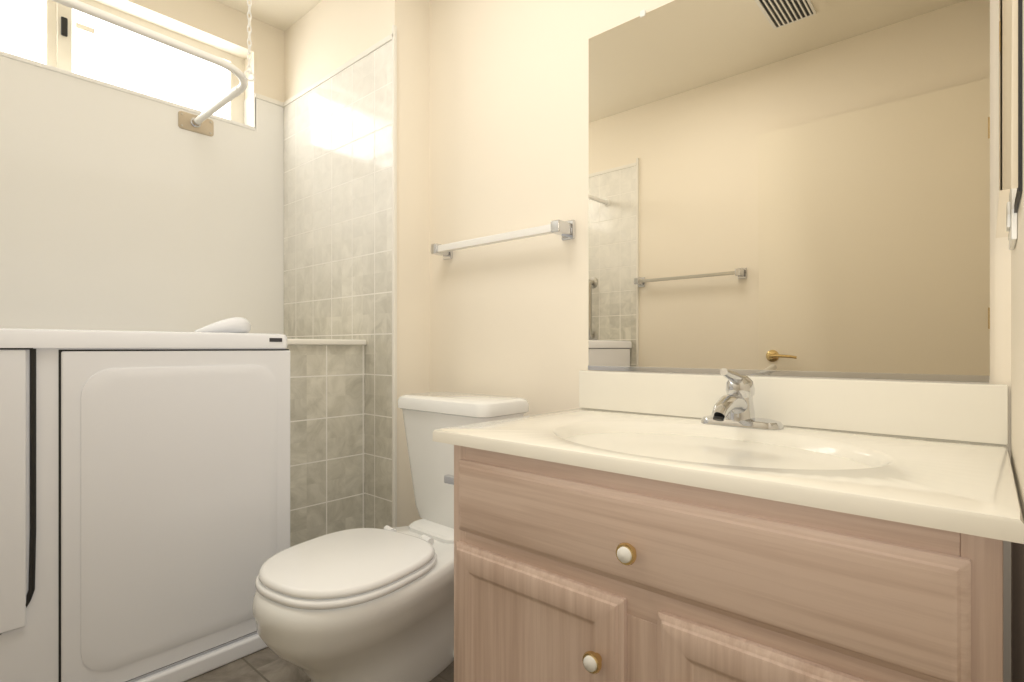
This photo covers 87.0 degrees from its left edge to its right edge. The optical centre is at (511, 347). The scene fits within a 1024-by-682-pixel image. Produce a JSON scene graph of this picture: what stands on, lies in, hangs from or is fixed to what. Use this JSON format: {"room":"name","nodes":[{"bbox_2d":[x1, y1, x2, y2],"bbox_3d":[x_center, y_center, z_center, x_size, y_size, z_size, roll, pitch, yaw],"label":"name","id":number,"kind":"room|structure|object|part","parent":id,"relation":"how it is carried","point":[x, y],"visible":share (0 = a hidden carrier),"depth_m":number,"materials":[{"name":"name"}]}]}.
{"room":"bathroom","nodes":[
{"label":"bathroom","id":0,"kind":"room"},
{"bbox_2d":[93,0,283,63],"bbox_3d":[-1.624,-1.438,2.145,0.220,0.155,1.700,0,0,41],"label":"wall","id":1,"kind":"structure","parent":0,"point":[217,25],"depth_m":2.35,"materials":[{"name":"beige paint"}]},
{"bbox_2d":[245,52,283,101],"bbox_3d":[-1.165,-1.183,2.666,0.220,0.355,0.310,0,0,41],"label":"wall","id":2,"kind":"structure","parent":0,"point":[268,73],"depth_m":2.52,"materials":[{"name":"beige paint"}]},
{"bbox_2d":[215,0,321,30],"bbox_3d":[-0.626,-1.540,1.266,2.880,0.050,1.900,0,0,41],"label":"ceiling","id":3,"kind":"structure","parent":0,"point":[283,15],"depth_m":2.42,"materials":[{"name":"beige paint"}]},
{"bbox_2d":[52,0,254,136],"bbox_3d":[-1.439,-1.213,1.663,0.668,0.602,1.204,0,0,41],"label":"rail","id":4,"kind":"object","parent":3,"relation":"hanging from","point":[201,123],"visible":1,"depth_m":1.80,"materials":[{"name":"white metal"}]},
{"bbox_2d":[190,116,201,127],"bbox_3d":[-1.325,-0.950,2.268,0.030,0.040,0.039,0,0,41],"label":"socket","id":5,"kind":"object","parent":4,"relation":"attached to","point":[194,123],"depth_m":2.26,"materials":[{"name":"silver metal"}]},
{"bbox_2d":[185,647,453,681],"bbox_3d":[-0.626,0.950,1.266,2.880,0.050,1.900,0,0,41],"label":"floor","id":6,"kind":"structure","parent":0,"point":[267,664],"depth_m":1.54,"materials":[{"name":"tile"}]},
{"bbox_2d":[0,317,289,681],"bbox_3d":[-1.391,0.410,1.579,0.846,1.029,1.134,0,0,41],"label":"bathtub","id":7,"kind":"object","parent":6,"relation":"on","point":[144,506],"visible":0.88,"depth_m":1.42,"materials":[{"name":"white plastic"}]},
{"bbox_3d":[-1.289,0.327,1.085,0.009,0.646,0.468,0,0,41],"label":"door","id":8,"kind":"part","parent":7,"relation":"part of","materials":[{"name":"white plastic"}]},
{"bbox_2d":[252,392,528,681],"bbox_3d":[-0.341,0.542,1.552,0.462,0.766,0.792,0,0,41],"label":"toilet","id":9,"kind":"object","parent":6,"relation":"on","point":[364,605],"visible":0.9,"depth_m":1.37,"materials":[{"name":"white ceramic"}]},
{"bbox_3d":[-0.427,0.569,1.408,0.400,0.018,0.435,0,0,41],"label":"seat","id":10,"kind":"part","parent":9,"relation":"part of","materials":[{"name":"white plastic"}]},
{"bbox_3d":[-0.427,0.549,1.408,0.389,0.018,0.422,0,0,41],"label":"seat lid","id":11,"kind":"part","parent":9,"relation":"part of","materials":[{"name":"white plastic"}]},
{"bbox_3d":[-0.364,0.752,1.494,0.419,0.345,0.673,0,0,41],"label":"bowl","id":12,"kind":"part","parent":9,"relation":"part of","materials":[{"name":"white ceramic"}]},
{"bbox_3d":[-0.162,0.398,1.609,0.103,0.025,0.020,0,0,41],"label":"lever","id":13,"kind":"part","parent":9,"relation":"part of","materials":[{"name":"silver metal"}]},
{"bbox_3d":[-0.167,0.182,1.775,0.428,0.046,0.228,0,0,41],"label":"tank lid","id":14,"kind":"part","parent":9,"relation":"part of","materials":[{"name":"white ceramic"}]},
{"bbox_3d":[-0.167,0.386,1.775,0.406,0.362,0.206,0,0,41],"label":"tank","id":15,"kind":"part","parent":9,"relation":"part of","materials":[{"name":"white ceramic"}]},
{"bbox_2d":[433,368,1023,681],"bbox_3d":[0.378,0.484,1.112,0.962,0.881,0.600,0,0,41],"label":"bathroom vanity","id":16,"kind":"object","parent":6,"relation":"on","point":[727,525],"visible":1,"depth_m":0.91,"materials":[{"name":"brown wood"}]},
{"bbox_3d":[0.033,0.619,1.072,0.426,0.368,0.020,0,0,41],"label":"door","id":17,"kind":"part","parent":16,"relation":"part of","materials":[{"name":"brown wood"}]},
{"bbox_3d":[0.208,0.327,0.918,0.872,0.156,0.020,0,0,41],"label":"drawer","id":18,"kind":"part","parent":16,"relation":"part of","materials":[{"name":"brown wood"}]},
{"bbox_2d":[700,368,783,430],"bbox_3d":[0.497,0.113,1.222,0.184,0.138,0.184,0,0,41],"label":"faucet","id":19,"kind":"object","parent":16,"relation":"on","point":[734,411],"depth_m":1.23,"materials":[{"name":"silver metal"}]},
{"bbox_3d":[0.391,0.619,0.756,0.404,0.368,0.020,0,0,41],"label":"door","id":20,"kind":"part","parent":16,"relation":"part of","materials":[{"name":"brown wood"}]},
{"bbox_2d":[284,0,428,526],"bbox_3d":[-0.709,-0.295,2.360,0.870,2.440,0.167,0,0,41],"label":"wall","id":21,"kind":"structure","parent":0,"point":[322,38],"depth_m":2.09,"materials":[{"name":"beige paint"}]},
{"bbox_2d":[429,0,1010,681],"bbox_3d":[-0.031,-0.295,1.942,2.880,2.440,0.100,0,0,41],"label":"wall","id":22,"kind":"structure","parent":0,"point":[507,114],"depth_m":1.82,"materials":[{"name":"beige paint"}]},
{"bbox_2d":[431,219,574,259],"bbox_3d":[-0.056,-0.367,1.845,0.608,0.060,0.077,0,0,41],"label":"towel rail","id":23,"kind":"object","parent":22,"relation":"attached to","point":[565,230],"visible":1,"depth_m":1.76,"materials":[{"name":"silver metal"}]},
{"bbox_3d":[-0.270,-0.368,2.026,0.032,0.038,0.066,0,0,41],"label":"post","id":24,"kind":"part","parent":23,"relation":"part of","materials":[{"name":"silver metal"}]},
{"bbox_3d":[-0.245,-0.367,2.054,0.048,0.060,0.011,0,0,41],"label":"plate","id":25,"kind":"part","parent":23,"relation":"part of","materials":[{"name":"silver metal"}]},
{"bbox_3d":[0.150,-0.368,1.655,0.032,0.038,0.066,0,0,41],"label":"post","id":26,"kind":"part","parent":23,"relation":"part of","materials":[{"name":"silver metal"}]},
{"bbox_3d":[0.176,-0.367,1.684,0.048,0.060,0.011,0,0,41],"label":"plate","id":27,"kind":"part","parent":23,"relation":"part of","materials":[{"name":"silver metal"}]},
{"bbox_2d":[588,0,989,382],"bbox_3d":[0.574,-0.441,1.335,0.910,1.015,0.010,0,0,41],"label":"vanity mirror","id":28,"kind":"object","parent":22,"relation":"attached to","point":[794,188],"visible":1,"depth_m":1.26,"materials":[{"name":"white mirror"}]},
{"bbox_2d":[579,370,1008,445],"bbox_3d":[0.570,0.125,1.330,0.962,0.113,0.018,0,0,41],"label":"backsplash","id":29,"kind":"structure","parent":22,"relation":"attached to","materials":[{"name":"white stone"}]},
{"bbox_2d":[1011,0,1023,681],"bbox_3d":[0.418,-0.295,0.348,0.100,2.440,1.700,0,0,41],"label":"wall","id":30,"kind":"structure","parent":0,"point":[1017,453],"depth_m":0.78,"materials":[{"name":"beige paint"}]},
{"bbox_2d":[996,0,1021,237],"bbox_3d":[0.776,-0.630,0.848,0.022,0.862,0.417,0,0,41],"label":"mirrored medicine cabinet","id":31,"kind":"object","parent":30,"relation":"attached to","point":[1008,104],"visible":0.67,"depth_m":0.70,"materials":[{"name":"white mirror"}]},
{"bbox_2d":[1006,209,1016,249],"bbox_3d":[0.779,-0.217,0.842,0.010,0.115,0.120,0,0,41],"label":"switch plate","id":32,"kind":"object","parent":30,"relation":"attached to","point":[1011,223],"visible":0.52,"depth_m":0.80,"materials":[{"name":"white plastic"}]},
{"bbox_3d":[-1.220,-0.295,0.590,2.880,2.440,0.100,0,0,41],"label":"wall","id":33,"kind":"structure","parent":0,"visible":0},
{"bbox_2d":[283,25,396,546],"bbox_3d":[-0.885,-0.135,2.148,0.883,2.120,0.388,0,0,41],"label":"tiled wall","id":34,"kind":"structure","parent":33,"relation":"attached to","point":[340,227],"depth_m":1.82,"materials":[{"name":"grey tile"}]},
{"bbox_2d":[244,93,255,126],"bbox_3d":[-1.217,-1.085,2.506,0.110,0.160,0.008,0,0,41],"label":"window frame","id":35,"kind":"structure","parent":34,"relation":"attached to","point":[249,111],"depth_m":2.49,"materials":[{"name":"white"}]},
{"bbox_3d":[-0.759,-1.156,2.284,0.869,0.022,0.014,0,0,41],"label":"trim","id":36,"kind":"part","parent":34,"relation":"part of","materials":[{"name":"white"}]},
{"bbox_3d":[-0.436,-0.135,2.001,0.014,2.120,0.016,0,0,41],"label":"trim","id":37,"kind":"part","parent":34,"relation":"part of","materials":[{"name":"white"}]},
{"bbox_3d":[-1.624,-0.040,2.145,0.220,1.930,1.700,0,0,41],"label":"wall","id":38,"kind":"structure","parent":0,"visible":0},
{"bbox_2d":[0,0,244,123],"bbox_3d":[-1.665,-1.183,2.101,0.067,0.355,1.200,0,0,41],"label":"slider","id":39,"kind":"object","parent":38,"relation":"attached to","point":[54,34],"visible":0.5,"depth_m":2.19,"materials":[{"name":"beige"}]},
{"bbox_3d":[-1.673,-1.343,2.108,0.045,0.035,1.200,0,0,41],"label":"frame","id":40,"kind":"part","parent":39,"relation":"part of","materials":[{"name":"beige"}]},
{"bbox_3d":[-1.297,-1.183,2.535,0.045,0.285,0.062,0,0,41],"label":"frame","id":41,"kind":"part","parent":39,"relation":"part of","materials":[{"name":"beige"}]},
{"bbox_2d":[0,51,254,130],"bbox_3d":[-1.612,-1.001,2.054,0.114,0.016,1.200,0,0,41],"label":"window sill","id":42,"kind":"structure","parent":38,"relation":"on","point":[56,69],"depth_m":2.07,"materials":[{"name":"white"}]},
{"bbox_2d":[0,55,283,334],"bbox_3d":[-1.592,-0.560,2.005,0.011,1.170,1.515,0,0,41],"label":"wall","id":43,"kind":"structure","parent":38,"relation":"attached to","point":[121,211],"depth_m":2.11,"materials":[{"name":"white paint"}]},
{"bbox_2d":[255,93,282,106],"bbox_3d":[-1.133,-1.156,2.521,0.017,0.022,0.134,0,0,41],"label":"trim","id":44,"kind":"structure","parent":43,"relation":"attached to","point":[268,99],"depth_m":2.51,"materials":[{"name":"white paint"}]}
]}

